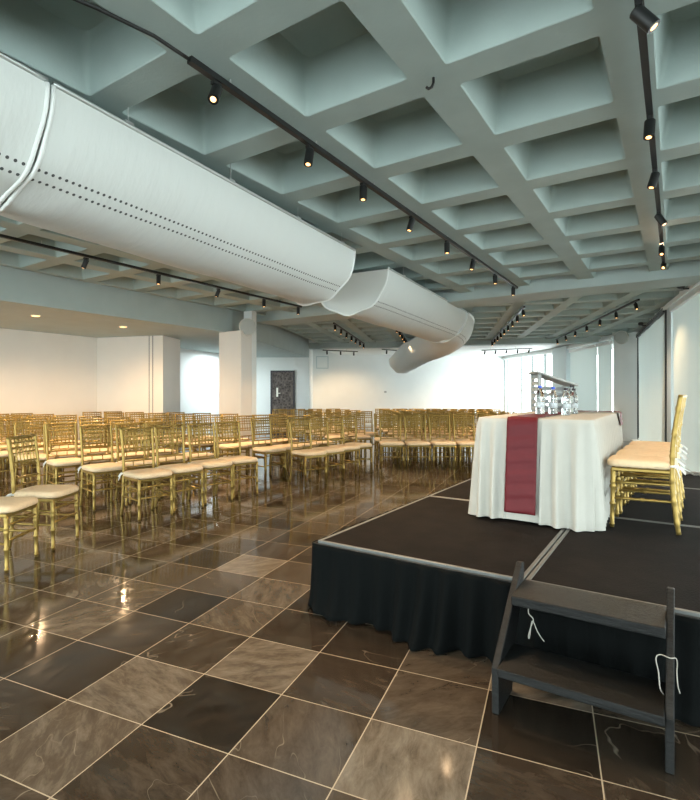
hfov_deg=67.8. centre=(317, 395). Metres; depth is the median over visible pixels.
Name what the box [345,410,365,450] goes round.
chair
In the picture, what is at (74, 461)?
cushion
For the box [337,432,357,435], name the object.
cushion
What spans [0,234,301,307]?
track
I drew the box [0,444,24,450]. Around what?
cushion
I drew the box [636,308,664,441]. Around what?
roller blind
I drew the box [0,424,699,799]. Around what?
floor
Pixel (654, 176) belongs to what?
track spotlight
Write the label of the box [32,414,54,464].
chair
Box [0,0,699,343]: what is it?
ceiling
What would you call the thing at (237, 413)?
chair
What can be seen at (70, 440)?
cushion
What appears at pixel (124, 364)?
wall pier
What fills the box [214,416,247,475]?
chair
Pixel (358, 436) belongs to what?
cushion
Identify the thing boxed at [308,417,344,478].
chair
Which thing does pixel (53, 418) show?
chair
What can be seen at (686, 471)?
cable
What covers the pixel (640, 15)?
track spotlight
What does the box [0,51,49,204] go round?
duct
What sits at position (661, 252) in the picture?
track spotlight
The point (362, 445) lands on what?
cushion
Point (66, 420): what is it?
chair
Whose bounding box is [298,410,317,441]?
chair
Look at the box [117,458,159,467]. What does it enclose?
cushion
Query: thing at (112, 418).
chair
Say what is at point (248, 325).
wall speaker
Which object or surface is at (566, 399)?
water bottle
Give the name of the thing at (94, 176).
duct
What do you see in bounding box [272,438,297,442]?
cushion
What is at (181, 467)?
cushion
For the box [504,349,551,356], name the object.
wall
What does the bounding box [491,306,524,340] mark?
track
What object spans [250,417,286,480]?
chair
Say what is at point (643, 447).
cushion
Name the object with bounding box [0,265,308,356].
ceiling
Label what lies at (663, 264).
track spotlight
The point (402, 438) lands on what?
cushion
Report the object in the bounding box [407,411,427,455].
chair
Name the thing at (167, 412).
chair
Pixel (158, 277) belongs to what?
track spotlight
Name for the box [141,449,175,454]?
cushion
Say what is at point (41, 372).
wall
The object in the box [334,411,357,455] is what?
chair
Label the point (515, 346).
track
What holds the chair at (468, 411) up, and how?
on the floor
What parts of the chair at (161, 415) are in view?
backrest, leg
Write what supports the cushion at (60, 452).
on the chair at (66, 420)
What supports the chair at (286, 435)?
on the floor
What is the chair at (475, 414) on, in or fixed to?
on the floor
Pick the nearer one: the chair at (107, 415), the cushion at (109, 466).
the cushion at (109, 466)
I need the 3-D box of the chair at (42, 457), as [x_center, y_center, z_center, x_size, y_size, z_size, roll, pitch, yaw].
[-3.757,0.808,6.905,0.452,0.927,0.412,0,0,45]
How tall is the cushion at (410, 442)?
0.059 m
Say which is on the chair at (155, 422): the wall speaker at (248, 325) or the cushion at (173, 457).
the cushion at (173, 457)
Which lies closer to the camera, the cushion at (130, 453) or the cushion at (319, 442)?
the cushion at (130, 453)
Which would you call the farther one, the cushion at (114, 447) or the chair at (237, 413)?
the chair at (237, 413)
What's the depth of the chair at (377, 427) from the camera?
13.49 m
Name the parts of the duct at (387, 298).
edge rail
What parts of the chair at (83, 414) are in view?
backrest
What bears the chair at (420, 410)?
on the floor
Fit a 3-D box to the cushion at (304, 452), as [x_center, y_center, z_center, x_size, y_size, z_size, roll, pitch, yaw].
[-0.124,0.819,7.484,0.412,0.059,0.418,0,0,-38]
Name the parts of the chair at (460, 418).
leg, backrest, leg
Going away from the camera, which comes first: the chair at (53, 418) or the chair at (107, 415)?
the chair at (53, 418)
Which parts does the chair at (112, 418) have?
backrest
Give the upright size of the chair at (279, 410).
0.927 m
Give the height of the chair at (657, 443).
0.874 m
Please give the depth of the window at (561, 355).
18.62 m
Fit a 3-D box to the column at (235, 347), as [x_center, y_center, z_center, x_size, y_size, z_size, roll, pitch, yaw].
[-1.684,-0.015,10.662,0.620,2.570,0.320,0,0,35]
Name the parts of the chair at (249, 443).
backrest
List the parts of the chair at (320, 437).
backrest, leg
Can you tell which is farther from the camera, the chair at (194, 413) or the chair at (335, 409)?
the chair at (335, 409)
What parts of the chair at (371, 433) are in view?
backrest, leg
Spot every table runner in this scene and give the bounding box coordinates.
[504,412,561,515]
[529,410,622,424]
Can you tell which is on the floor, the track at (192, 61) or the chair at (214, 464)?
the chair at (214, 464)
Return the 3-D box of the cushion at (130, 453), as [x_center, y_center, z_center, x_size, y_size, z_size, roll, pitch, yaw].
[-2.591,0.819,7.200,0.418,0.059,0.412,0,0,44]
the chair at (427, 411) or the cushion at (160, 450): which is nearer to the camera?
the cushion at (160, 450)
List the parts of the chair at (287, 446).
backrest, leg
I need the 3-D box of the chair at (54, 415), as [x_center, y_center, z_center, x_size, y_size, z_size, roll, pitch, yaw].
[-4.283,0.808,9.012,0.452,0.927,0.412,0,0,44]
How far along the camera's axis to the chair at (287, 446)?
8.41 m
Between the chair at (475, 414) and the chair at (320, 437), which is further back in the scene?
the chair at (475, 414)
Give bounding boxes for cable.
[682,470,699,475]
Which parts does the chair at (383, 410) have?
backrest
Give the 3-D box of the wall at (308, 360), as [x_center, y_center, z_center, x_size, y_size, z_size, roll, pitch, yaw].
[-0.315,-0.380,20.026,0.150,3.300,4.751,0,0,1]
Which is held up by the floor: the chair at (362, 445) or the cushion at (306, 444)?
the chair at (362, 445)
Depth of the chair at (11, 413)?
10.04 m
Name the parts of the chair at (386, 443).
leg, leg, backrest, seat frame, leg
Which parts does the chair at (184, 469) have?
leg, backrest, leg, leg, seat frame, leg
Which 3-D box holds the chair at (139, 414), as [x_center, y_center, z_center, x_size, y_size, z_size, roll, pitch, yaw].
[-3.281,0.808,9.775,0.412,0.927,0.452,0,0,-37]
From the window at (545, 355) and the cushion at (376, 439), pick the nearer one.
the cushion at (376, 439)
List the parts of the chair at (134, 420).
backrest, leg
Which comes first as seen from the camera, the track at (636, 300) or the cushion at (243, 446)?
the cushion at (243, 446)
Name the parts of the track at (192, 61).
rail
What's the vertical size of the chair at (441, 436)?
0.927 m
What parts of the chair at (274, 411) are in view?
backrest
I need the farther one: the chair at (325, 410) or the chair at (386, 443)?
the chair at (325, 410)
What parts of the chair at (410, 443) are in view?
leg, leg, backrest, seat frame, leg, leg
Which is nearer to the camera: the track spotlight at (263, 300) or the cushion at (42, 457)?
the cushion at (42, 457)
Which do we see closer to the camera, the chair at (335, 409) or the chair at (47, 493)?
the chair at (47, 493)
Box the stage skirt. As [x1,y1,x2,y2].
[308,478,699,726]
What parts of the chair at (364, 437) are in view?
backrest, leg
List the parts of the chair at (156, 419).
backrest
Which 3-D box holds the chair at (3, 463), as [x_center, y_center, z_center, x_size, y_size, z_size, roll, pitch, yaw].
[-4.811,0.808,8.224,0.452,0.927,0.412,0,0,45]
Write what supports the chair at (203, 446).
on the floor
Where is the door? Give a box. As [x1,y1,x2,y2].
[270,370,294,431]
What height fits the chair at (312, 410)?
0.927 m
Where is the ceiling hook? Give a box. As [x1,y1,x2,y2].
[426,77,434,89]
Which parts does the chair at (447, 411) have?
backrest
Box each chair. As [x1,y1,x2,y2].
[0,414,14,462]
[0,415,8,469]
[0,416,24,477]
[0,419,26,481]
[0,497,38,572]
[5,414,35,467]
[5,434,78,550]
[11,413,39,439]
[14,420,54,488]
[21,418,55,480]
[26,415,58,472]
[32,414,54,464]
[43,422,89,497]
[48,419,86,485]
[52,417,80,478]
[54,415,83,470]
[78,424,127,510]
[79,416,106,472]
[79,418,115,482]
[79,421,120,495]
[82,412,101,439]
[104,411,121,434]
[104,412,124,442]
[107,417,139,452]
[109,419,149,486]
[115,422,160,503]
[118,426,172,521]
[125,412,143,442]
[129,413,154,442]
[139,418,175,484]
[145,421,187,494]
[149,413,175,448]
[154,414,182,452]
[154,424,203,512]
[167,412,192,449]
[175,413,200,452]
[175,420,213,487]
[182,415,213,453]
[187,423,232,504]
[194,413,220,456]
[203,414,232,456]
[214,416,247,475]
[215,421,258,497]
[221,413,249,456]
[235,415,265,472]
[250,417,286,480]
[252,414,282,469]
[269,416,302,476]
[270,414,298,466]
[272,409,286,437]
[279,410,298,441]
[286,415,318,473]
[289,418,326,486]
[291,409,308,441]
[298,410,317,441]
[303,415,334,467]
[305,410,320,440]
[308,409,321,440]
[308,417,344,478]
[313,411,336,455]
[316,409,334,439]
[323,412,348,460]
[325,410,346,442]
[325,416,360,477]
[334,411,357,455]
[335,409,349,441]
[338,416,372,473]
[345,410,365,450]
[347,412,371,459]
[356,411,378,455]
[374,413,397,464]
[375,409,389,436]
[379,409,394,446]
[379,415,404,469]
[383,410,402,451]
[387,411,407,455]
[392,412,414,459]
[397,413,420,464]
[401,410,420,449]
[404,415,430,469]
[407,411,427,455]
[413,412,435,459]
[415,409,432,430]
[420,410,440,450]
[420,413,445,464]
[427,411,448,454]
[429,415,456,469]
[434,412,458,459]
[439,410,458,451]
[443,413,469,464]
[447,411,469,454]
[453,415,474,469]
[456,412,474,459]
[458,410,475,431]
[465,413,484,463]
[468,411,484,433]
[489,413,508,414]
[607,395,685,534]
[616,395,686,520]
[623,395,687,508]
[629,395,688,498]
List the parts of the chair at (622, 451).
leg, leg, leg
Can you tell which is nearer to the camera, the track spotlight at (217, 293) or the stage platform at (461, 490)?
the stage platform at (461, 490)
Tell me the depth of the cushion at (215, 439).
9.09 m
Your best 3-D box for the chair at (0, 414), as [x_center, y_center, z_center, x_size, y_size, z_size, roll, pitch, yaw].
[-5.829,0.808,9.553,0.412,0.927,0.452,0,0,-43]
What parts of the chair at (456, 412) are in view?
backrest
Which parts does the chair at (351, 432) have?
backrest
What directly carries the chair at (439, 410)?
on the floor
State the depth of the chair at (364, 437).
10.50 m
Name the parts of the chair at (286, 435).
backrest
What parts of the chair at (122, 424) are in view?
leg, leg, backrest, seat frame, leg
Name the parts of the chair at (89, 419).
backrest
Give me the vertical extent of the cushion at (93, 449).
0.059 m
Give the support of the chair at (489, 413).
on the floor
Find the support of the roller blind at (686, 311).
attached to the wall
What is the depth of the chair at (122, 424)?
6.34 m
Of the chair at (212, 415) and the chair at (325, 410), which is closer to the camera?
the chair at (212, 415)
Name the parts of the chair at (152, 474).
leg, backrest, leg, seat frame, leg, leg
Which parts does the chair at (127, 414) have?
backrest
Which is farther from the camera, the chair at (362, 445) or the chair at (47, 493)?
the chair at (362, 445)
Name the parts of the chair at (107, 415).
backrest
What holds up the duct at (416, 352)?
hanging from the ceiling at (527, 149)
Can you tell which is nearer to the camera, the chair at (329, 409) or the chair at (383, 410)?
the chair at (383, 410)
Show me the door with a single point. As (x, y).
(282, 382)
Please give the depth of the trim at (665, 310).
9.74 m
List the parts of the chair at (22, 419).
backrest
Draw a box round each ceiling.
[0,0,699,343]
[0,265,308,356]
[309,336,613,355]
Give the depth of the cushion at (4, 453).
7.19 m
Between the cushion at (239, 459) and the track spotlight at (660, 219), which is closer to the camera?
the track spotlight at (660, 219)
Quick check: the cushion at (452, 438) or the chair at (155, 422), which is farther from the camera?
the cushion at (452, 438)
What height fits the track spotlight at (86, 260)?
0.137 m
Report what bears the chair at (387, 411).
on the floor
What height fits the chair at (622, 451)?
0.874 m
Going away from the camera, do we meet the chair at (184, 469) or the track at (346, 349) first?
the chair at (184, 469)
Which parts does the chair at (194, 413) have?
backrest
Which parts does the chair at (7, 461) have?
leg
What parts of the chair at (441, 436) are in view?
backrest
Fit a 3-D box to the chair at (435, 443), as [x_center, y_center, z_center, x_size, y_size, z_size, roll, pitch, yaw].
[2.160,0.808,8.998,0.412,0.927,0.452,0,0,0]
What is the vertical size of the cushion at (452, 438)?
0.059 m
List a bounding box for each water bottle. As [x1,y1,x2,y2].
[535,386,544,413]
[548,387,557,413]
[561,388,570,414]
[570,388,577,413]
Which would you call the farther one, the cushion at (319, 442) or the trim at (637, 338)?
the trim at (637, 338)
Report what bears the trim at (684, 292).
attached to the wall
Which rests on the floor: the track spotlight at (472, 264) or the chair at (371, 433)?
the chair at (371, 433)
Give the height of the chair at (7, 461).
0.927 m
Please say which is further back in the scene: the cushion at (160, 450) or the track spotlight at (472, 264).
the cushion at (160, 450)
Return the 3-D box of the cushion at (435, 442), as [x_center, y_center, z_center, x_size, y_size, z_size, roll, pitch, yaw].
[2.160,0.819,8.981,0.412,0.059,0.418,0,0,0]
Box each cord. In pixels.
[528,609,544,641]
[655,654,680,694]
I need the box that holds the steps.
[492,561,674,774]
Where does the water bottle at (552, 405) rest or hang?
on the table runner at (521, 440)
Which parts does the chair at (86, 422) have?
leg, backrest, seat frame, leg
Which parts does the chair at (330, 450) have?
backrest, leg, seat frame, leg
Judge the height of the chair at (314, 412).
0.927 m
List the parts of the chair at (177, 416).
backrest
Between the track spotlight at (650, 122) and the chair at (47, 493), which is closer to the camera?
the track spotlight at (650, 122)
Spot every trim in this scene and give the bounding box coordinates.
[152,336,152,421]
[502,281,699,359]
[637,338,638,438]
[665,310,666,441]
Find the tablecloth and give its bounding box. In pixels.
[468,411,622,531]
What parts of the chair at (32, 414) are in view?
backrest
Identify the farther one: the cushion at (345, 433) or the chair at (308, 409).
the chair at (308, 409)
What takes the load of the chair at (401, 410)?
on the floor
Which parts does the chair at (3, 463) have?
leg, backrest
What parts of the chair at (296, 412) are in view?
backrest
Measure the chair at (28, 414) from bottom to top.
0.927 m
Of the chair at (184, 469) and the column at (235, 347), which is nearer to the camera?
the chair at (184, 469)
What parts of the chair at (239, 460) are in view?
leg, backrest, leg, leg, seat frame, leg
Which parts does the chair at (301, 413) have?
backrest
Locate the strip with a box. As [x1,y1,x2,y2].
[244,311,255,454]
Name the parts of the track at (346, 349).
rail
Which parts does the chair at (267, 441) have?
backrest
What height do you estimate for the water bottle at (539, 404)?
0.225 m
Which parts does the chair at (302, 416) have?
backrest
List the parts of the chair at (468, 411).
backrest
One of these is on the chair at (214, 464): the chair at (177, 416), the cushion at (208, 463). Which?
the cushion at (208, 463)
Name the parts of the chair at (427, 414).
leg, backrest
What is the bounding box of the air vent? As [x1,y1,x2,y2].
[316,356,327,368]
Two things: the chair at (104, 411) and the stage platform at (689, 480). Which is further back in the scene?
the chair at (104, 411)
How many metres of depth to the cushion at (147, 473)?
5.38 m
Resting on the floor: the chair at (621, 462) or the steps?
the steps
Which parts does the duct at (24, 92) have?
edge rail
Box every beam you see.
[256,259,699,325]
[309,336,613,348]
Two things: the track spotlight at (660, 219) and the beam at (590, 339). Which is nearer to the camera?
the track spotlight at (660, 219)
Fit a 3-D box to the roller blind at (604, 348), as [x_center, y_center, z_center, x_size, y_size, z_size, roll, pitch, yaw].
[8.421,-0.161,15.240,0.090,2.789,0.876,0,0,6]
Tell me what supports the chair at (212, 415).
on the floor
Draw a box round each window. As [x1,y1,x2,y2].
[504,353,551,411]
[552,346,569,405]
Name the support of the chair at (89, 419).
on the floor
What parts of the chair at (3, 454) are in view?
backrest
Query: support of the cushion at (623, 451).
on the chair at (622, 451)
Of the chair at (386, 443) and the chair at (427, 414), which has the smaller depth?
the chair at (386, 443)
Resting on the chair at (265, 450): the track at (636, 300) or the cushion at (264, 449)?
the cushion at (264, 449)
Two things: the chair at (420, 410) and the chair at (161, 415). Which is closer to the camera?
the chair at (161, 415)
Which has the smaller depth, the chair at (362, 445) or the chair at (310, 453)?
the chair at (310, 453)
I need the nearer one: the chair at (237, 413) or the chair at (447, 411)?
the chair at (237, 413)
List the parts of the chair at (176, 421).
leg, backrest, leg, seat frame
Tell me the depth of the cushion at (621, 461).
3.36 m
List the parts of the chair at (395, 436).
backrest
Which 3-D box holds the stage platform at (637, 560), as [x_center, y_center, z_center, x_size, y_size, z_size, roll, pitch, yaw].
[1.943,1.069,2.796,1.190,0.402,1.682,0,0,35]
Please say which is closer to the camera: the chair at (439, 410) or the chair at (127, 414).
the chair at (127, 414)
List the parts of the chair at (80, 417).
backrest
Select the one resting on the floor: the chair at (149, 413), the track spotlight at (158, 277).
the chair at (149, 413)
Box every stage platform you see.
[318,496,566,580]
[429,479,470,499]
[526,517,699,617]
[614,485,699,526]
[637,474,699,488]
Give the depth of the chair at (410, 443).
9.13 m
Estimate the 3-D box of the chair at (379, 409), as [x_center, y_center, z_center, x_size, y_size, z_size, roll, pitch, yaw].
[1.704,0.808,12.598,0.412,0.927,0.452,0,0,0]
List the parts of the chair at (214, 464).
leg, backrest, leg, leg, seat frame, leg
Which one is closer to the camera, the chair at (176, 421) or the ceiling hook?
the ceiling hook
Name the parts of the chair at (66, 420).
leg, backrest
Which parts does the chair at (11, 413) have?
backrest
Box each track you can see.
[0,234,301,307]
[73,0,517,288]
[323,349,357,351]
[333,322,364,343]
[482,346,532,350]
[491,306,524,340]
[556,299,639,339]
[634,0,664,260]
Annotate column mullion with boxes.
[664,308,673,441]
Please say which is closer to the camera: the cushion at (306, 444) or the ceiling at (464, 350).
the cushion at (306, 444)
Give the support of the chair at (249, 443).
on the floor
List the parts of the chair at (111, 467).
leg, leg, backrest, seat frame, leg, leg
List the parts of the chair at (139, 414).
backrest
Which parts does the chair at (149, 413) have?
backrest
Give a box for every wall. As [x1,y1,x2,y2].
[0,328,96,442]
[180,348,218,435]
[256,357,304,432]
[305,349,312,423]
[313,349,510,421]
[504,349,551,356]
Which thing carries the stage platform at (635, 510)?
on the floor
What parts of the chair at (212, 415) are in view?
backrest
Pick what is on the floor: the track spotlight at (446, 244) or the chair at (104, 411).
the chair at (104, 411)
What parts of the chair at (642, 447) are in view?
leg, leg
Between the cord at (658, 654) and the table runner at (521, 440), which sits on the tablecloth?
the table runner at (521, 440)
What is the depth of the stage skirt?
2.56 m
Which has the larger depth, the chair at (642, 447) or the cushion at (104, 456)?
the cushion at (104, 456)
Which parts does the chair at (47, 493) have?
leg, backrest, leg, leg, seat frame, leg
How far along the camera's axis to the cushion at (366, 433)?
10.99 m
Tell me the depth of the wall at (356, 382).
22.93 m
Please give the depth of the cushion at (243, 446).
8.31 m
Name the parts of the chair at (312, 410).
backrest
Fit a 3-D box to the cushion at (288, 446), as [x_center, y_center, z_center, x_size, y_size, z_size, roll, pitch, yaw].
[-0.490,0.819,8.317,0.412,0.059,0.418,0,0,-40]
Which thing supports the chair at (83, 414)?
on the floor
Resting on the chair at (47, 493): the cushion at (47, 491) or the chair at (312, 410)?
the cushion at (47, 491)
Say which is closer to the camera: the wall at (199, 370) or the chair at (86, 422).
the chair at (86, 422)
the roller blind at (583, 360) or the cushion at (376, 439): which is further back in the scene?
the roller blind at (583, 360)
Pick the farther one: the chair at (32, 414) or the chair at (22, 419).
the chair at (32, 414)
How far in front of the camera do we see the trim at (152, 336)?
11.26 m
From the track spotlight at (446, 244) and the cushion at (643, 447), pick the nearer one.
the cushion at (643, 447)
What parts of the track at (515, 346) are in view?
rail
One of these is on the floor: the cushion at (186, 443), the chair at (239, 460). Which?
the chair at (239, 460)
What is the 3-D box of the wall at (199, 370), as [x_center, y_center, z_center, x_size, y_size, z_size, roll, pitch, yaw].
[-3.745,-0.030,14.476,0.150,2.600,5.238,0,0,21]
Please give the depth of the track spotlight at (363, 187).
4.09 m
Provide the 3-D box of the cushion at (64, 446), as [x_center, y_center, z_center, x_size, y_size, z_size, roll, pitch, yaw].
[-3.878,0.819,8.131,0.412,0.059,0.418,0,0,-44]
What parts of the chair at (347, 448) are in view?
backrest, leg, seat frame, leg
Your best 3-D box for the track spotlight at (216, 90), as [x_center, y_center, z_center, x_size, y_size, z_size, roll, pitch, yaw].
[-0.545,-1.611,2.772,0.060,0.134,0.111,0,0,9]
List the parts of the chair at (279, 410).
backrest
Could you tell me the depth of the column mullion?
9.40 m
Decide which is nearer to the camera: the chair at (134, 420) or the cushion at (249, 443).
the chair at (134, 420)
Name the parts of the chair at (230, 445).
backrest, seat frame, leg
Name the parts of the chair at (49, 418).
backrest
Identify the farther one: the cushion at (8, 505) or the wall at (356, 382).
the wall at (356, 382)
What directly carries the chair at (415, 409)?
on the floor
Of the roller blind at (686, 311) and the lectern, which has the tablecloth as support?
the lectern
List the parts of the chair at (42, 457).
leg, leg, backrest, leg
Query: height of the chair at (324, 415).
0.927 m
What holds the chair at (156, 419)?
on the floor
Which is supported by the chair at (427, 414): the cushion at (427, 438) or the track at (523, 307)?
the cushion at (427, 438)
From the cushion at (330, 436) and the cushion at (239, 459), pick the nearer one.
the cushion at (239, 459)
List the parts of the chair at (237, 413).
backrest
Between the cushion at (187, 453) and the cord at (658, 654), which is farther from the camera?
the cushion at (187, 453)
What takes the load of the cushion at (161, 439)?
on the chair at (161, 415)
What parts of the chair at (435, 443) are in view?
leg, leg, backrest, seat frame, leg, leg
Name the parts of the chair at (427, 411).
backrest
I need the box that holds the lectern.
[528,371,577,411]
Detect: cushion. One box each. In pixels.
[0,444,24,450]
[0,450,25,456]
[0,497,37,513]
[14,484,78,498]
[15,453,54,460]
[24,447,55,453]
[46,457,88,465]
[50,451,86,457]
[53,445,79,449]
[58,440,83,445]
[82,462,126,471]
[83,448,115,454]
[84,455,120,461]
[109,445,139,451]
[113,452,146,458]
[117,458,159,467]
[123,468,171,478]
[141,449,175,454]
[149,455,187,462]
[157,463,202,472]
[160,439,181,443]
[179,452,213,458]
[185,441,212,445]
[190,459,232,467]
[209,439,232,443]
[216,443,247,448]
[218,455,257,463]
[238,441,265,446]
[253,446,285,452]
[256,440,282,444]
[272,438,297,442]
[272,444,302,449]
[290,442,318,446]
[291,449,326,455]
[306,440,333,444]
[312,446,343,452]
[325,435,348,438]
[329,444,359,449]
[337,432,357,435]
[342,442,371,447]
[348,435,370,438]
[357,432,377,434]
[374,437,397,441]
[379,440,404,445]
[392,434,413,437]
[398,437,420,441]
[405,440,430,444]
[421,437,445,441]
[429,440,455,444]
[445,437,469,441]
[454,440,474,444]
[607,454,677,469]
[616,449,679,457]
[623,445,680,451]
[629,441,681,446]
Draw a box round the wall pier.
[97,335,179,449]
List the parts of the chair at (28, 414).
backrest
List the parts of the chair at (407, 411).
backrest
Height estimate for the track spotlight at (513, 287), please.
0.134 m
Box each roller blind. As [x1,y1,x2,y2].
[569,344,596,411]
[597,341,612,410]
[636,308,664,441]
[669,284,699,471]
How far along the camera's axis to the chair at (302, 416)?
8.69 m
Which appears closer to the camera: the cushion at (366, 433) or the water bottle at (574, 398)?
the water bottle at (574, 398)
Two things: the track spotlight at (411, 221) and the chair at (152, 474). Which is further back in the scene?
the chair at (152, 474)
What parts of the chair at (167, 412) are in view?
backrest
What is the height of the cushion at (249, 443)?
0.059 m
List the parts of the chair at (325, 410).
backrest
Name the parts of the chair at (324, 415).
backrest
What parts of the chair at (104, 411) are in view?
backrest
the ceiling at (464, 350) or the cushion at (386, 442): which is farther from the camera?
the ceiling at (464, 350)
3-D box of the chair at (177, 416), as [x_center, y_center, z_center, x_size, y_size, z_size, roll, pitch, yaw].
[-2.391,0.808,9.690,0.412,0.927,0.452,0,0,-39]
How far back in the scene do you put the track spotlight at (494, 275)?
7.18 m
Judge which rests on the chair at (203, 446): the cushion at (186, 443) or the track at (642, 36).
the cushion at (186, 443)
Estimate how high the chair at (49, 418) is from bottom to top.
0.927 m
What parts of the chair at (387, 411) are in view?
backrest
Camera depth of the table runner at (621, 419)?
4.70 m
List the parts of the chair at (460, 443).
leg, leg, backrest, seat frame, leg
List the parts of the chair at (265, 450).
leg, backrest, leg, seat frame, leg, leg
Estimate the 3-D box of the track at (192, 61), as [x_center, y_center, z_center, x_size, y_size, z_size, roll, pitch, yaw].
[0.771,-1.722,4.782,0.334,0.071,8.368,0,0,37]
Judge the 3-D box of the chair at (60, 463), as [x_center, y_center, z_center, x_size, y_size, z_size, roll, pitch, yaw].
[-3.112,0.808,6.454,0.463,0.928,0.425,0,0,45]
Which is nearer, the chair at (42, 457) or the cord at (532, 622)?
the cord at (532, 622)
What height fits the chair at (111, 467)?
0.928 m
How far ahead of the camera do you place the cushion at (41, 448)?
7.62 m
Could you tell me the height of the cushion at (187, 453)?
0.059 m
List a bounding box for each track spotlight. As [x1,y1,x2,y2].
[81,257,88,268]
[156,274,160,284]
[208,79,222,104]
[215,288,219,296]
[262,299,265,306]
[304,145,313,166]
[359,182,366,201]
[406,216,414,231]
[444,240,449,253]
[469,258,475,269]
[493,274,497,283]
[511,286,514,295]
[629,0,660,33]
[643,114,655,140]
[647,169,659,189]
[654,211,667,226]
[658,244,664,255]
[660,261,665,269]
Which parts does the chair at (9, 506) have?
leg, seat frame, leg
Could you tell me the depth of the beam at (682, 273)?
8.16 m
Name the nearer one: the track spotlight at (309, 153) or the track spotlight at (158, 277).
the track spotlight at (309, 153)
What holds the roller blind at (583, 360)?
attached to the wall
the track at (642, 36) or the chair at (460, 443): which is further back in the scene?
the chair at (460, 443)
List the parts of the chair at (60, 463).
leg, leg, backrest, seat frame, leg, leg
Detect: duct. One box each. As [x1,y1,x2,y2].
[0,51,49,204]
[0,81,355,305]
[321,267,466,342]
[389,312,474,373]
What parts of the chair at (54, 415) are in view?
backrest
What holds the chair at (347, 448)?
on the floor
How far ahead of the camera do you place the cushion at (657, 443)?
4.51 m
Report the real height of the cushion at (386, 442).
0.059 m
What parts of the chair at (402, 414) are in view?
leg, backrest, leg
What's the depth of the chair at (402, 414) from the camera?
9.89 m
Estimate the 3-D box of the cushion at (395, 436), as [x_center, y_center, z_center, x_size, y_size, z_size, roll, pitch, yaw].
[1.718,0.819,10.413,0.412,0.059,0.418,0,0,1]
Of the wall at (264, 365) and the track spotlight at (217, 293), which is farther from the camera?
the wall at (264, 365)
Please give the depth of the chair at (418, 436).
10.60 m
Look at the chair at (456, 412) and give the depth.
10.62 m
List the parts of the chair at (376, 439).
leg, leg, backrest, leg, leg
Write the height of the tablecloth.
0.706 m
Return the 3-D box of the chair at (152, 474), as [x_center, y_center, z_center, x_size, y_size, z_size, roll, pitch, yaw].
[-1.809,0.808,5.497,0.463,0.928,0.425,0,0,43]
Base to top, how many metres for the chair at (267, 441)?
0.927 m
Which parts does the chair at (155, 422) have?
leg, backrest, leg, seat frame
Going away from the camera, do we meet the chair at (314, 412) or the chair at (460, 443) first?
the chair at (460, 443)
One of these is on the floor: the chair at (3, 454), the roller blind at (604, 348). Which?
the chair at (3, 454)
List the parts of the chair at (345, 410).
backrest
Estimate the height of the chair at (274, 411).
0.927 m
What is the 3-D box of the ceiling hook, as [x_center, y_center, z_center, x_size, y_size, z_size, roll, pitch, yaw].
[0.620,-1.716,2.858,0.055,0.078,0.018,0,0,-11]
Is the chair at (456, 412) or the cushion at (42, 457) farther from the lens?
the chair at (456, 412)
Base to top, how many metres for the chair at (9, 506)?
0.928 m
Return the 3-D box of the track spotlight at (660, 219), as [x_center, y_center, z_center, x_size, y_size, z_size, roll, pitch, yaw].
[3.142,-1.610,4.754,0.103,0.136,0.068,0,0,35]
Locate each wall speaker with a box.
[239,318,255,334]
[614,331,628,343]
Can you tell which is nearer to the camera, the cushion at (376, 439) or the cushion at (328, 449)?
the cushion at (328, 449)
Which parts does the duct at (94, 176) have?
edge rail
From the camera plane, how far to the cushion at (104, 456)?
6.67 m
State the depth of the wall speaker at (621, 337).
13.79 m
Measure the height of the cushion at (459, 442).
0.059 m
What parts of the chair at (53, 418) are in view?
backrest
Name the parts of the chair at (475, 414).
leg, backrest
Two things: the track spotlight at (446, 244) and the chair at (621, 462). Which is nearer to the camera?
the chair at (621, 462)
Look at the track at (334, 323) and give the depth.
13.83 m
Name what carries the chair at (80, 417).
on the floor
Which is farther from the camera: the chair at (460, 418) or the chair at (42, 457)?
the chair at (460, 418)
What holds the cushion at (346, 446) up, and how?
on the chair at (347, 448)
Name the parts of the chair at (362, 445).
leg, backrest, leg, leg, leg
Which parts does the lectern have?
post, post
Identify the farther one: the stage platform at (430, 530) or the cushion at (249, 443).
the cushion at (249, 443)
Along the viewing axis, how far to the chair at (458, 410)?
12.06 m
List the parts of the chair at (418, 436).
backrest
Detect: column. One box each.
[219,330,251,456]
[614,332,637,440]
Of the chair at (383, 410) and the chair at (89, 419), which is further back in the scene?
the chair at (383, 410)
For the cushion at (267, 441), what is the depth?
9.01 m
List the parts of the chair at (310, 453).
leg, backrest, leg, seat frame, leg, leg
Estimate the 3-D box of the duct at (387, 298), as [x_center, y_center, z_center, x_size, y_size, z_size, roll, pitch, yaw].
[1.441,-1.565,8.713,1.133,1.021,4.057,0,0,30]
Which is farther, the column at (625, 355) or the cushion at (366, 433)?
the column at (625, 355)
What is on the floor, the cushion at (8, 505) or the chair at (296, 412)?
the chair at (296, 412)
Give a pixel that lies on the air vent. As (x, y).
(316, 356)
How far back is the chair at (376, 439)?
9.87 m
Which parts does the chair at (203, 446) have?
backrest, seat frame, leg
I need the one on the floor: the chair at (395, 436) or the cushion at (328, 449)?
the chair at (395, 436)
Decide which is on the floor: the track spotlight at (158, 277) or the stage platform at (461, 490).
the stage platform at (461, 490)
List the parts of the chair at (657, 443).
leg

